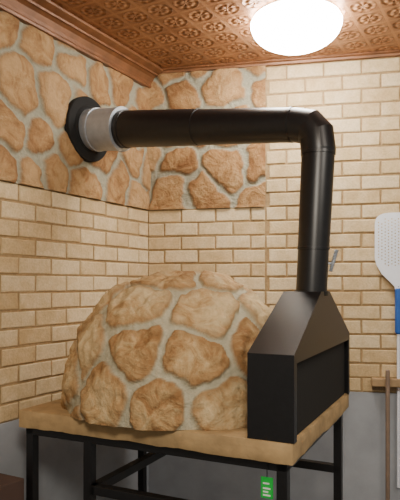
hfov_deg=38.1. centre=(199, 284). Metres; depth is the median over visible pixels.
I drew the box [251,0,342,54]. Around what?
ceiling lamp
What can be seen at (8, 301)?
bricks
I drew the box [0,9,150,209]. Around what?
stones
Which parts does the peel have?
blade, handle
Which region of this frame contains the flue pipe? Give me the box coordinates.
[64,96,338,295]
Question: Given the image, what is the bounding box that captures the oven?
[60,269,349,443]
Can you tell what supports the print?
attached to the stand
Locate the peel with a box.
[375,212,399,487]
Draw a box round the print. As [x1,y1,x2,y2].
[263,482,269,496]
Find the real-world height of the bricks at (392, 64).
2.050 m
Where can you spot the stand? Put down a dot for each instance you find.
(49, 419)
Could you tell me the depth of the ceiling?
3.13 m
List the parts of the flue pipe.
damper spring handle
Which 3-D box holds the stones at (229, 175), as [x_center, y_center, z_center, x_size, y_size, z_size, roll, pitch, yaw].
[0.033,-0.943,3.706,0.770,0.905,0.026,0,0,12]
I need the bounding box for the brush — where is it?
[371,370,399,499]
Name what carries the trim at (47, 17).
attached to the wall at (60, 460)
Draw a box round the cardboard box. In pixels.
[0,473,23,499]
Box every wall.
[0,179,148,499]
[148,57,399,499]
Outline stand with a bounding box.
[19,393,349,499]
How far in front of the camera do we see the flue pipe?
2.67 m
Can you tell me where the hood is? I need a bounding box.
[247,291,349,443]
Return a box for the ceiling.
[51,0,399,67]
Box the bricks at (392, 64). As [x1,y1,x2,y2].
[148,58,399,391]
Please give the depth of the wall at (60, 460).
3.03 m
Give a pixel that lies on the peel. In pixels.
(391, 272)
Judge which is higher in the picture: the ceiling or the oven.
the ceiling
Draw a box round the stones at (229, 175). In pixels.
[147,66,265,209]
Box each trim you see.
[0,0,162,87]
[158,50,399,74]
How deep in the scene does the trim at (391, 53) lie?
3.58 m
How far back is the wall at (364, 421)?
3.56 m
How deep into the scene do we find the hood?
2.22 m
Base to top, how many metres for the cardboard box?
0.700 m
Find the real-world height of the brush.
1.050 m
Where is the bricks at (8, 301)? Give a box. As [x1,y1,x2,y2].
[0,181,147,422]

